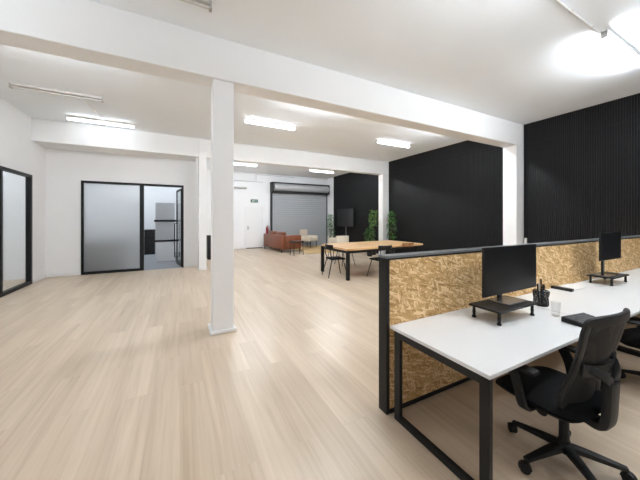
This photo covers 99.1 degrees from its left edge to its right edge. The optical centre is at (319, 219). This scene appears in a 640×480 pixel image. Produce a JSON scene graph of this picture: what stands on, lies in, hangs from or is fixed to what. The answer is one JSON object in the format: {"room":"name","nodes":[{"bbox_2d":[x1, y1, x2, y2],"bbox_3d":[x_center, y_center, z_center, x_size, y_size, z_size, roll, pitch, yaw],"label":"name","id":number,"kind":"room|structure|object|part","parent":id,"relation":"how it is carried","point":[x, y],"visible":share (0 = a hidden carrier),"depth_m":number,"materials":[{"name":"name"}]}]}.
{"room":"open-plan office","nodes":[
{"label":"open-plan office","id":0,"kind":"room"},
{"bbox_2d":[3,171,24,279],"bbox_3d":[-7.705,-0.460,3.967,3.320,4.120,6.300,0,0,-27],"label":"wall","id":1,"kind":"structure","parent":0,"point":[13,184],"depth_m":7.20,"materials":[{"name":"white paint"},{"name":"black metal"}]},
{"bbox_2d":[0,97,45,278],"bbox_3d":[-5.338,-0.460,3.103,0.100,4.120,19.600,0,0,-27],"label":"wall","id":2,"kind":"structure","parent":0,"point":[18,152],"depth_m":6.73,"materials":[{"name":"white paint"}]},
{"bbox_2d":[0,166,31,297],"bbox_3d":[-6.550,0.255,5.527,0.100,2.690,2.720,0,0,-27],"label":"window","id":3,"kind":"structure","parent":2,"relation":"in","point":[28,178],"depth_m":6.65,"materials":[{"name":"black metal"}]},
{"bbox_2d":[32,274,45,282],"bbox_3d":[-4.166,1.550,0.951,0.018,0.100,14.700,0,0,-27],"label":"baseboard","id":4,"kind":"structure","parent":2,"relation":"attached to","point":[44,275],"depth_m":7.10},
{"bbox_2d":[46,148,197,273],"bbox_3d":[-5.848,-0.460,8.406,3.840,4.120,0.100,0,0,-27],"label":"wall","id":5,"kind":"structure","parent":0,"point":[65,169],"depth_m":7.83,"materials":[{"name":"white paint"}]},
{"bbox_2d":[81,180,143,274],"bbox_3d":[-6.190,0.245,8.197,1.520,2.710,0.100,0,0,-27],"label":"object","id":6,"kind":"structure","parent":5,"relation":"in","point":[112,213],"depth_m":8.16,"materials":[{"name":"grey glass"}]},
{"bbox_2d":[46,264,194,276],"bbox_3d":[-5.870,1.550,8.329,3.730,0.100,0.018,0,0,-27],"label":"baseboard","id":7,"kind":"structure","parent":5,"relation":"attached to","point":[185,265],"depth_m":7.68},
{"bbox_2d":[144,184,183,267],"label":"door","id":8,"kind":"structure","parent":5,"relation":"in","point":[181,264],"depth_m":9.08,"materials":[{"name":"black metal"}]},
{"bbox_3d":[-5.175,0.750,9.753,0.077,1.233,0.033,0,0,-36],"label":"pull handle","id":9,"kind":"part","parent":8,"relation":"part of","materials":[{"name":"metal"}]},
{"bbox_3d":[-4.883,0.280,9.453,0.040,2.600,0.930,0,0,-36],"label":"frame","id":10,"kind":"part","parent":8,"relation":"part of","materials":[{"name":"black metal"}]},
{"bbox_2d":[144,252,181,269],"bbox_3d":[-7.057,1.660,10.540,3.840,0.120,5.000,0,0,-27],"label":"floor","id":11,"kind":"structure","parent":0,"point":[149,260],"depth_m":9.84,"materials":[{"name":"grey"}]},
{"bbox_2d":[144,229,154,254],"bbox_3d":[-7.828,1.040,12.499,0.460,1.120,0.530,0,0,-27],"label":"drawer unit","id":12,"kind":"object","parent":11,"relation":"on","point":[149,234],"visible":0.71,"depth_m":12.30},
{"bbox_3d":[-7.697,0.665,12.312,0.380,0.310,0.021,0,0,-27],"label":"drawer","id":13,"kind":"part","parent":12,"relation":"part of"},
{"bbox_3d":[-7.697,1.025,12.312,0.380,0.310,0.021,0,0,-27],"label":"drawer","id":14,"kind":"part","parent":12,"relation":"part of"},
{"bbox_3d":[-7.697,1.385,12.312,0.380,0.310,0.021,0,0,-27],"label":"drawer","id":15,"kind":"part","parent":12,"relation":"part of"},
{"bbox_2d":[154,203,178,261],"bbox_3d":[-5.919,0.490,10.535,0.820,2.220,0.350,0,0,-27],"label":"storage unit","id":16,"kind":"object","parent":11,"relation":"on","point":[164,220],"visible":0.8,"depth_m":10.39,"materials":[{"name":"white paint"}]},
{"bbox_2d":[154,220,175,221],"bbox_3d":[-5.900,0.065,10.432,0.760,0.070,0.150,0,0,-27],"label":"shelf","id":17,"kind":"object","parent":16,"relation":"attached to","point":[154,220],"depth_m":10.35,"materials":[{"name":"black metal"}]},
{"bbox_3d":[-5.929,0.440,10.445,0.640,0.680,0.100,0,0,-27],"label":"panel","id":18,"kind":"part","parent":16,"relation":"part of","materials":[{"name":"grey"}]},
{"bbox_3d":[-5.929,-0.295,10.445,0.640,0.650,0.100,0,0,-27],"label":"grey panel","id":19,"kind":"part","parent":16,"relation":"part of","materials":[{"name":"grey"}]},
{"bbox_2d":[154,239,178,241],"bbox_3d":[-5.873,0.825,10.446,0.820,0.070,0.150,0,0,-27],"label":"shelf","id":20,"kind":"object","parent":16,"relation":"attached to","point":[156,240],"depth_m":10.36,"materials":[{"name":"black metal"}]},
{"bbox_2d":[144,170,326,251],"bbox_3d":[-4.659,-0.460,14.538,11.760,4.120,0.120,0,0,-27],"label":"wall","id":21,"kind":"structure","parent":0,"point":[258,190],"depth_m":14.62,"materials":[{"name":"white paint"}]},
{"bbox_2d":[234,181,246,187],"bbox_3d":[-4.380,-1.830,14.476,0.960,0.340,0.242,0,0,-27],"label":"air conditioner","id":22,"kind":"object","parent":21,"relation":"attached to","point":[237,184],"visible":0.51,"depth_m":14.43,"materials":[{"name":"white plastic"}]},
{"bbox_2d":[245,206,263,248],"bbox_3d":[-3.586,0.435,14.965,1.040,2.330,0.099,0,0,-27],"label":"door","id":23,"kind":"structure","parent":21,"relation":"in","point":[254,215],"depth_m":14.98,"materials":[{"name":"white paint"}]},
{"bbox_2d":[234,174,293,182],"bbox_3d":[-3.199,-2.258,15.198,3.800,0.433,0.037,0,0,-27],"label":"conduit","id":24,"kind":"object","parent":21,"relation":"attached to","point":[256,174],"visible":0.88,"depth_m":15.04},
{"bbox_2d":[270,182,329,247],"bbox_3d":[-1.102,-0.240,16.029,3.650,3.680,0.479,0,0,-27],"label":"door","id":25,"kind":"structure","parent":21,"relation":"in","point":[294,207],"depth_m":16.11,"materials":[{"name":"grey metal"}]},
{"bbox_3d":[-2.745,-0.240,15.386,0.100,3.680,0.120,0,0,-27],"label":"guide rail","id":26,"kind":"part","parent":25,"relation":"part of","materials":[{"name":"black metal"}]},
{"bbox_3d":[0.408,0.000,17.006,0.070,3.200,0.120,0,0,-27],"label":"guide rail","id":27,"kind":"part","parent":25,"relation":"part of","materials":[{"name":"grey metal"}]},
{"bbox_2d":[0,245,639,479],"bbox_3d":[-1.585,1.660,5.032,14.980,0.120,19.800,0,0,-27],"label":"floor","id":28,"kind":"structure","parent":0,"point":[118,375],"depth_m":2.52,"materials":[{"name":"brown wood"}]},
{"bbox_2d":[197,138,206,270],"bbox_3d":[-3.791,-0.460,8.769,0.250,4.120,0.555,0,0,-27],"label":"column","id":29,"kind":"structure","parent":28,"relation":"on","point":[201,265],"depth_m":8.53,"materials":[{"name":"white paint"}]},
{"bbox_2d":[206,235,210,259],"bbox_3d":[-4.188,1.125,11.039,0.720,0.950,0.435,0,0,-27],"label":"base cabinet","id":30,"kind":"object","parent":28,"relation":"on","point":[208,237],"visible":0.15,"depth_m":10.73,"materials":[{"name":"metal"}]},
{"bbox_3d":[-4.260,1.105,10.786,0.344,0.870,0.017,0,0,-27],"label":"door","id":31,"kind":"part","parent":30,"relation":"part of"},
{"bbox_2d":[208,79,235,335],"bbox_3d":[-1.432,-0.175,3.975,0.354,3.550,0.370,0,0,-27],"label":"column","id":32,"kind":"structure","parent":28,"relation":"on","point":[222,92],"depth_m":3.84,"materials":[{"name":"white paint"}]},
{"bbox_2d":[264,231,300,252],"bbox_3d":[-1.979,1.111,14.026,1.080,0.978,2.354,0,0,-32],"label":"sofa","id":33,"kind":"object","parent":28,"relation":"on","point":[274,239],"visible":0.9,"depth_m":13.16,"materials":[{"name":"brown leather"}]},
{"bbox_3d":[-2.344,1.100,13.796,0.216,0.649,2.354,0,0,-32],"label":"backrest","id":34,"kind":"part","parent":33,"relation":"part of","materials":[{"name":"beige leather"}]},
{"bbox_2d":[276,231,286,235],"bbox_3d":[-1.919,0.838,13.495,0.205,0.433,0.920,0,0,-32],"label":"cushion","id":35,"kind":"object","parent":33,"relation":"on","point":[277,232],"depth_m":13.29,"materials":[{"name":"leather"}]},
{"bbox_3d":[-1.317,1.100,13.178,0.864,0.649,0.214,0,0,-32],"label":"armrest","id":36,"kind":"part","parent":33,"relation":"part of","materials":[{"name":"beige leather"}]},
{"bbox_2d":[290,240,303,254],"bbox_3d":[-1.042,1.285,12.225,0.540,0.631,0.400,0,0,-35],"label":"side table","id":37,"kind":"object","parent":28,"relation":"on","point":[296,241],"visible":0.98,"depth_m":12.20,"materials":[{"name":"brown metal"}]},
{"bbox_3d":[-1.042,1.015,12.225,0.540,0.090,0.400,0,0,-35],"label":"seat","id":38,"kind":"part","parent":37,"relation":"part of","materials":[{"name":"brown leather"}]},
{"bbox_2d":[293,246,336,253],"bbox_3d":[-0.326,1.593,14.420,2.000,0.013,3.250,0,0,-27],"label":"rug","id":39,"kind":"object","parent":28,"relation":"on","point":[306,249],"visible":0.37,"depth_m":13.79,"materials":[{"name":"fabric"}]},
{"bbox_2d":[299,229,317,247],"bbox_3d":[-0.668,1.088,15.483,0.770,0.994,0.869,0,0,29],"label":"armchair","id":40,"kind":"object","parent":39,"relation":"on","point":[304,237],"visible":0.8,"depth_m":15.33,"materials":[{"name":"beige fabric"}]},
{"bbox_3d":[-0.948,0.893,15.637,0.132,0.605,0.748,0,0,29],"label":"backrest","id":41,"kind":"part","parent":40,"relation":"part of","materials":[{"name":"beige fabric"}]},
{"bbox_3d":[-0.840,1.077,15.126,0.726,0.281,0.077,0,0,29],"label":"armrest","id":42,"kind":"part","parent":40,"relation":"part of","materials":[{"name":"beige fabric"}]},
{"bbox_2d":[326,214,335,237],"bbox_3d":[0.625,0.659,15.793,0.616,1.882,0.633,0,0,-27],"label":"potted plant","id":43,"kind":"object","parent":28,"relation":"on","point":[329,219],"visible":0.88,"depth_m":15.76,"materials":[{"name":"green plant"}]},
{"bbox_2d":[322,244,345,277],"bbox_3d":[0.416,1.154,7.703,0.602,0.899,0.522,0,0,-20],"label":"dining chair","id":44,"kind":"object","parent":28,"relation":"on","point":[330,247],"visible":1,"depth_m":7.57,"materials":[{"name":"black wood"}]},
{"bbox_3d":[0.218,0.758,7.630,0.122,0.107,0.514,0,0,-20],"label":"backrest","id":45,"kind":"part","parent":44,"relation":"part of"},
{"bbox_3d":[0.439,1.103,7.711,0.430,0.045,0.440,0,0,-20],"label":"seat","id":46,"kind":"part","parent":44,"relation":"part of","materials":[{"name":"black fabric"}]},
{"bbox_2d":[327,238,343,259],"bbox_3d":[0.616,1.164,10.446,0.536,0.878,0.602,0,0,-19],"label":"upholstered chair","id":47,"kind":"object","parent":28,"relation":"on","point":[330,240],"visible":0.27,"depth_m":10.59,"materials":[{"name":"beige fabric"}]},
{"bbox_3d":[0.545,0.900,10.647,0.536,0.350,0.154,0,0,-19],"label":"backrest","id":48,"kind":"part","parent":47,"relation":"part of","materials":[{"name":"beige fabric"}]},
{"bbox_2d":[334,236,354,266],"bbox_3d":[0.866,1.099,9.563,0.536,1.008,0.602,0,0,-23],"label":"upholstered chair","id":49,"kind":"object","parent":28,"relation":"on","point":[339,239],"visible":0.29,"depth_m":9.75,"materials":[{"name":"beige fabric"}]},
{"bbox_3d":[0.782,0.770,9.759,0.536,0.350,0.154,0,0,-23],"label":"backrest","id":50,"kind":"part","parent":49,"relation":"part of","materials":[{"name":"beige fabric"}]},
{"bbox_2d":[337,209,353,235],"bbox_3d":[1.322,0.525,14.812,0.390,2.150,1.680,0,0,-27],"label":"television","id":51,"kind":"object","parent":28,"relation":"on","point":[345,217],"visible":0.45,"depth_m":14.77,"materials":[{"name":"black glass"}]},
{"bbox_2d":[363,228,375,255],"bbox_3d":[2.156,0.985,11.794,0.569,1.231,0.632,0,0,-27],"label":"potted plant","id":52,"kind":"object","parent":28,"relation":"on","point":[366,231],"visible":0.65,"depth_m":11.71,"materials":[{"name":"green plant"}]},
{"bbox_2d":[321,240,422,280],"bbox_3d":[1.602,1.184,8.480,3.118,0.832,1.636,0,0,-31],"label":"dining table","id":53,"kind":"object","parent":28,"relation":"on","point":[366,246],"visible":0.82,"depth_m":7.95,"materials":[{"name":"brown wood"}]},
{"bbox_3d":[0.078,1.210,8.337,0.080,0.781,0.080,0,0,-27],"label":"leg","id":54,"kind":"part","parent":53,"relation":"part of","materials":[{"name":"black metal"}]},
{"bbox_3d":[0.727,1.210,7.119,0.080,0.781,0.080,0,0,-27],"label":"leg","id":55,"kind":"part","parent":53,"relation":"part of","materials":[{"name":"black metal"}]},
{"bbox_2d":[367,210,378,254],"bbox_3d":[2.423,0.587,12.256,0.559,2.026,0.638,0,0,-27],"label":"potted tree","id":56,"kind":"object","parent":28,"relation":"on","point":[376,211],"visible":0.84,"depth_m":12.20,"materials":[{"name":"green plant"}]},
{"bbox_2d":[367,245,392,275],"bbox_3d":[1.680,1.154,7.519,0.522,0.899,0.602,0,0,-31],"label":"dining chair","id":57,"kind":"object","parent":28,"relation":"on","point":[387,247],"visible":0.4,"depth_m":7.32,"materials":[{"name":"black wood"}]},
{"bbox_3d":[1.790,0.758,7.338,0.514,0.107,0.122,0,0,-31],"label":"backrest","id":58,"kind":"part","parent":57,"relation":"part of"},
{"bbox_2d":[385,211,396,253],"bbox_3d":[2.966,0.621,11.388,0.542,1.958,0.551,0,0,-6],"label":"potted tree","id":59,"kind":"object","parent":28,"relation":"on","point":[392,212],"visible":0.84,"depth_m":11.29,"materials":[{"name":"green plant"}]},
{"bbox_2d":[402,242,414,252],"bbox_3d":[2.544,1.154,8.289,0.522,0.899,0.602,0,0,-32],"label":"dining chair","id":60,"kind":"object","parent":28,"relation":"on","point":[404,245],"visible":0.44,"depth_m":8.02,"materials":[{"name":"brown wood"}]},
{"bbox_3d":[2.656,0.758,8.110,0.514,0.107,0.122,0,0,-32],"label":"backrest","id":61,"kind":"part","parent":60,"relation":"part of","materials":[{"name":"brown wood"}]},
{"bbox_2d":[390,306,605,479],"bbox_3d":[1.475,1.235,2.241,1.612,0.730,0.808,0,0,-27],"label":"office desk","id":62,"kind":"object","parent":28,"relation":"on","point":[479,349],"visible":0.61,"depth_m":1.96,"materials":[{"name":"white laminate"}]},
{"bbox_3d":[0.783,1.248,1.859,0.032,0.704,0.758,0,0,-27],"label":"leg frame","id":63,"kind":"part","parent":62,"relation":"part of","materials":[{"name":"black metal"}]},
{"bbox_2d":[469,295,537,325],"bbox_3d":[1.643,0.809,2.443,0.575,0.119,0.275,0,0,-27],"label":"monitor stand","id":64,"kind":"object","parent":62,"relation":"on","point":[498,308],"visible":0.87,"depth_m":2.37,"materials":[{"name":"black metal"}]},
{"bbox_3d":[1.369,0.819,2.423,0.036,0.100,0.035,0,0,-27],"label":"leg","id":65,"kind":"part","parent":64,"relation":"part of","materials":[{"name":"black metal"}]},
{"bbox_3d":[1.467,0.819,2.232,0.036,0.100,0.035,0,0,-27],"label":"leg","id":66,"kind":"part","parent":64,"relation":"part of","materials":[{"name":"black metal"}]},
{"bbox_3d":[1.643,0.759,2.443,0.575,0.018,0.275,0,0,-27],"label":"plate","id":67,"kind":"part","parent":64,"relation":"part of","materials":[{"name":"black metal"}]},
{"bbox_2d":[482,244,535,305],"bbox_3d":[1.763,0.497,2.525,0.850,0.504,0.200,0,0,-27],"label":"monitor","id":68,"kind":"object","parent":64,"relation":"on","point":[505,269],"visible":1,"depth_m":2.47,"materials":[{"name":"black plastic"}]},
{"bbox_3d":[1.916,0.819,2.463,0.036,0.100,0.035,0,0,-27],"label":"leg","id":69,"kind":"part","parent":64,"relation":"part of","materials":[{"name":"black metal"}]},
{"bbox_2d":[561,313,594,327],"bbox_3d":[2.207,0.844,2.292,0.290,0.050,0.150,0,0,-19],"label":"keyboard","id":70,"kind":"object","parent":62,"relation":"on","point":[578,319],"visible":0.73,"depth_m":2.28,"materials":[{"name":"black plastic"}]},
{"bbox_2d":[378,235,639,414],"bbox_3d":[3.411,0.951,3.754,6.500,1.298,0.108,0,0,-27],"label":"screen","id":71,"kind":"object","parent":28,"relation":"on","point":[412,285],"visible":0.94,"depth_m":2.50,"materials":[{"name":"brown wood"}]},
{"bbox_3d":[0.535,0.962,2.276,0.032,1.276,0.100,0,0,-27],"label":"post","id":72,"kind":"part","parent":71,"relation":"part of","materials":[{"name":"black metal"}]},
{"bbox_3d":[3.426,1.579,3.762,6.467,0.035,0.108,0,0,-27],"label":"rail","id":73,"kind":"part","parent":71,"relation":"part of","materials":[{"name":"black metal"}]},
{"bbox_3d":[3.411,0.312,3.754,6.500,0.020,0.108,0,0,-27],"label":"cap rail","id":74,"kind":"part","parent":71,"relation":"part of","materials":[{"name":"black metal"}]},
{"bbox_2d":[496,308,637,479],"bbox_3d":[1.586,1.064,1.807,0.680,1.070,0.636,0,0,-24],"label":"office chair","id":75,"kind":"object","parent":28,"relation":"on","point":[569,398],"visible":0.96,"depth_m":1.64,"materials":[{"name":"black plastic"}]},
{"bbox_3d":[1.359,1.082,1.796,0.227,0.271,0.140,0,0,-24],"label":"armrest","id":76,"kind":"part","parent":75,"relation":"part of","materials":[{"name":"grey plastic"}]},
{"bbox_3d":[1.516,1.498,1.928,0.064,0.074,0.275,0,0,-29],"label":"leg","id":77,"kind":"part","parent":75,"relation":"part of","materials":[{"name":"black plastic"}]},
{"bbox_3d":[1.438,1.208,1.745,0.091,0.075,0.064,0,0,-24],"label":"tension knob","id":78,"kind":"part","parent":75,"relation":"part of","materials":[{"name":"black plastic"}]},
{"bbox_3d":[1.435,1.498,1.752,0.275,0.074,0.064,0,0,-11],"label":"leg","id":79,"kind":"part","parent":75,"relation":"part of","materials":[{"name":"black plastic"}]},
{"bbox_3d":[1.568,1.154,1.846,0.568,0.122,0.510,0,0,-24],"label":"seat","id":80,"kind":"part","parent":75,"relation":"part of","materials":[{"name":"black fabric"}]},
{"bbox_3d":[1.747,1.081,1.969,0.230,0.270,0.139,0,0,-24],"label":"armrest","id":81,"kind":"part","parent":75,"relation":"part of","materials":[{"name":"grey plastic"}]},
{"bbox_3d":[1.577,1.498,1.620,0.064,0.074,0.275,0,0,7],"label":"leg","id":82,"kind":"part","parent":75,"relation":"part of","materials":[{"name":"black plastic"}]},
{"bbox_3d":[1.667,0.854,1.626,0.521,0.650,0.207,0,0,-24],"label":"frame","id":83,"kind":"part","parent":75,"relation":"part of","materials":[{"name":"grey plastic"}]},
{"bbox_3d":[1.746,1.498,1.714,0.275,0.074,0.064,0,0,25],"label":"leg","id":84,"kind":"part","parent":75,"relation":"part of","materials":[{"name":"black plastic"}]},
{"bbox_2d":[516,283,639,356],"bbox_3d":[2.920,1.235,2.983,1.612,0.730,0.808,0,0,-27],"label":"office desk","id":85,"kind":"object","parent":28,"relation":"on","point":[592,300],"visible":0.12,"depth_m":2.92,"materials":[{"name":"white laminate"}]},
{"bbox_2d":[532,289,549,306],"bbox_3d":[2.233,0.794,2.755,0.143,0.151,0.132,0,0,-27],"label":"pencil cup","id":86,"kind":"object","parent":85,"relation":"on","point":[544,303],"visible":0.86,"depth_m":2.72,"materials":[{"name":"black metal"}]},
{"bbox_2d":[551,285,573,291],"bbox_3d":[2.973,0.852,3.349,0.056,0.035,0.210,0,0,-27],"label":"tray","id":87,"kind":"object","parent":85,"relation":"on","point":[552,286],"visible":1,"depth_m":3.33,"materials":[{"name":"black plastic"}]},
{"bbox_2d":[560,284,586,290],"bbox_3d":[3.180,0.863,3.461,0.380,0.012,0.190,0,0,-27],"label":"paper stack","id":88,"kind":"object","parent":85,"relation":"on","point":[575,287],"visible":0.76,"depth_m":3.47,"materials":[{"name":"white paper"}]},
{"bbox_3d":[3.632,1.248,3.323,0.032,0.704,0.758,0,0,-27],"label":"leg frame","id":89,"kind":"part","parent":85,"relation":"part of","materials":[{"name":"black metal"}]},
{"bbox_2d":[576,273,639,351],"bbox_3d":[4.366,1.235,3.726,1.612,0.730,0.808,0,0,-27],"label":"office desk","id":90,"kind":"object","parent":28,"relation":"on","point":[632,285],"visible":0.26,"depth_m":3.69,"materials":[{"name":"white laminate"}]},
{"bbox_2d":[587,271,628,285],"bbox_3d":[3.967,0.816,3.756,0.550,0.107,0.265,0,0,-27],"label":"monitor stand","id":91,"kind":"object","parent":90,"relation":"on","point":[619,275],"visible":0.85,"depth_m":3.71,"materials":[{"name":"black metal"}]},
{"bbox_2d":[590,232,620,276],"bbox_3d":[3.855,0.468,3.701,0.680,0.587,0.200,0,0,-27],"label":"monitor","id":92,"kind":"object","parent":91,"relation":"on","point":[609,242],"visible":1,"depth_m":3.62,"materials":[{"name":"black plastic"}]},
{"bbox_3d":[3.967,0.771,3.756,0.550,0.018,0.265,0,0,-27],"label":"plate","id":93,"kind":"part","parent":91,"relation":"part of","materials":[{"name":"black metal"}]},
{"bbox_3d":[5.077,1.248,4.066,0.032,0.704,0.758,0,0,-27],"label":"leg frame","id":94,"kind":"part","parent":90,"relation":"part of","materials":[{"name":"black metal"}]},
{"bbox_2d":[620,319,639,377],"bbox_3d":[3.213,1.064,2.534,0.680,1.070,0.636,0,0,-35],"label":"office chair","id":95,"kind":"object","parent":28,"relation":"on","point":[630,337],"visible":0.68,"depth_m":2.60,"materials":[{"name":"grey plastic"}]},
{"bbox_3d":[3.189,1.154,2.569,0.568,0.122,0.510,0,0,-35],"label":"seat","id":96,"kind":"part","parent":95,"relation":"part of","materials":[{"name":"black fabric"}]},
{"bbox_3d":[3.122,1.498,2.639,0.064,0.074,0.275,0,0,-40],"label":"leg","id":97,"kind":"part","parent":95,"relation":"part of","materials":[{"name":"black plastic"}]},
{"bbox_2d":[620,268,639,317],"bbox_3d":[5.811,1.235,4.469,1.612,0.730,0.808,0,0,-27],"label":"office desk","id":98,"kind":"object","parent":28,"relation":"on","point":[634,271],"visible":0.12,"depth_m":4.46,"materials":[{"name":"white laminate"}]},
{"bbox_2d":[0,0,639,178],"bbox_3d":[-1.674,-2.595,4.986,15.180,0.150,19.800,0,0,-27],"label":"ceiling","id":99,"kind":"structure","parent":0,"point":[522,62],"depth_m":4.56,"materials":[{"name":"paint"}]},
{"bbox_2d":[9,81,103,102],"bbox_3d":[-5.090,-2.466,5.322,1.370,0.107,0.074,0,0,-27],"label":"light","id":100,"kind":"object","parent":99,"relation":"attached to","point":[12,85],"visible":1,"depth_m":5.28,"materials":[{"name":"white plastic"}]},
{"bbox_2d":[84,97,102,119],"bbox_3d":[-5.167,-2.506,6.216,0.041,0.025,1.561,0,0,-25],"label":"conduit","id":101,"kind":"object","parent":99,"relation":"attached to","point":[84,97],"visible":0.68,"depth_m":6.21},
{"bbox_2d":[66,115,135,128],"bbox_3d":[-5.523,-2.466,6.921,1.400,0.107,0.074,0,0,-27],"label":"light","id":102,"kind":"object","parent":99,"relation":"attached to","point":[68,117],"visible":1,"depth_m":6.88,"materials":[{"name":"white plastic"}]},
{"bbox_2d":[180,0,211,12],"bbox_3d":[-1.820,-2.466,2.865,1.280,0.107,0.074,0,0,-27],"label":"light","id":103,"kind":"object","parent":99,"relation":"attached to","point":[206,4],"visible":1,"depth_m":3.10,"materials":[{"name":"white plastic"}]},
{"bbox_2d":[31,118,388,174],"bbox_3d":[-2.234,-2.235,9.752,11.500,0.570,0.810,0,0,-27],"label":"ceiling beam","id":104,"kind":"structure","parent":99,"relation":"attached to","point":[51,134],"depth_m":8.14,"materials":[{"name":"paint"}]},
{"bbox_2d":[234,162,256,166],"bbox_3d":[-3.511,-2.466,12.193,1.400,0.107,0.074,0,0,-27],"label":"light","id":105,"kind":"object","parent":99,"relation":"attached to","point":[235,163],"visible":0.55,"depth_m":12.25,"materials":[{"name":"white plastic"}]},
{"bbox_2d":[0,0,523,147],"bbox_3d":[0.291,-2.235,4.838,11.500,0.570,0.340,0,0,-27],"label":"ceiling beam","id":106,"kind":"structure","parent":99,"relation":"attached to","point":[82,30],"depth_m":3.78,"materials":[{"name":"paint"}]},
{"bbox_2d":[244,118,295,130],"bbox_3d":[-1.286,-2.466,7.119,1.380,0.107,0.074,0,0,-27],"label":"light","id":107,"kind":"object","parent":99,"relation":"attached to","point":[246,120],"visible":1,"depth_m":7.09,"materials":[{"name":"white plastic"}]},
{"bbox_2d":[309,169,333,172],"bbox_3d":[0.092,-2.466,14.044,1.400,0.107,0.074,0,0,-27],"label":"light","id":108,"kind":"object","parent":99,"relation":"attached to","point":[313,170],"visible":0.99,"depth_m":14.00,"materials":[{"name":"white plastic"}]},
{"bbox_2d":[376,139,409,147],"bbox_3d":[2.402,-2.466,8.935,1.400,0.107,0.074,0,0,-27],"label":"light","id":109,"kind":"object","parent":99,"relation":"attached to","point":[377,140],"visible":1,"depth_m":8.89,"materials":[{"name":"white plastic"}]},
{"bbox_2d":[555,0,599,33],"bbox_3d":[3.041,-2.506,3.294,1.620,0.025,0.040,0,0,-28],"label":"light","id":110,"kind":"object","parent":99,"relation":"attached to","point":[572,11],"visible":1,"depth_m":3.35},
{"bbox_2d":[600,29,639,64],"bbox_3d":[4.491,-2.466,3.994,1.600,0.107,0.074,0,0,-27],"label":"light","id":111,"kind":"object","parent":99,"relation":"attached to","point":[606,34],"visible":1,"depth_m":3.83,"materials":[{"name":"white plastic"}]},
{"bbox_2d":[327,177,333,242],"bbox_3d":[5.006,-0.460,8.418,0.160,4.120,19.600,0,0,-27],"label":"wall","id":112,"kind":"structure","parent":0,"point":[330,198],"depth_m":16.73,"materials":[{"name":"white paint"}]},
{"bbox_2d":[334,173,378,253],"bbox_3d":[1.870,-0.460,14.286,0.056,4.120,4.535,0,0,-27],"label":"wall panel","id":113,"kind":"object","parent":112,"relation":"attached to","point":[359,192],"visible":0.55,"depth_m":14.02,"materials":[{"name":"black fabric"}]},
{"bbox_2d":[379,174,388,254],"bbox_3d":[2.830,-0.175,12.062,0.380,3.550,0.290,0,0,-27],"label":"pilaster","id":114,"kind":"object","parent":112,"relation":"attached to","point":[383,179],"visible":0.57,"depth_m":11.92,"materials":[{"name":"white paint"}]},
{"bbox_2d":[389,140,502,252],"bbox_3d":[4.172,-0.460,9.806,0.056,4.120,4.940,0,0,-27],"label":"wall panel","id":115,"kind":"object","parent":112,"relation":"attached to","point":[450,196],"visible":0.66,"depth_m":9.28,"materials":[{"name":"black fabric"}]},
{"bbox_2d":[503,145,523,244],"bbox_3d":[5.237,-0.175,7.379,0.380,3.550,0.340,0,0,-27],"label":"pilaster","id":116,"kind":"object","parent":112,"relation":"attached to","point":[513,156],"visible":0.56,"depth_m":7.25,"materials":[{"name":"white paint"}]},
{"bbox_2d":[524,93,639,242],"bbox_3d":[7.425,-0.460,3.475,0.056,4.120,8.595,0,0,-27],"label":"wall panel","id":117,"kind":"object","parent":112,"relation":"attached to","point":[582,166],"visible":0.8,"depth_m":6.19,"materials":[{"name":"black wood"}]}
]}

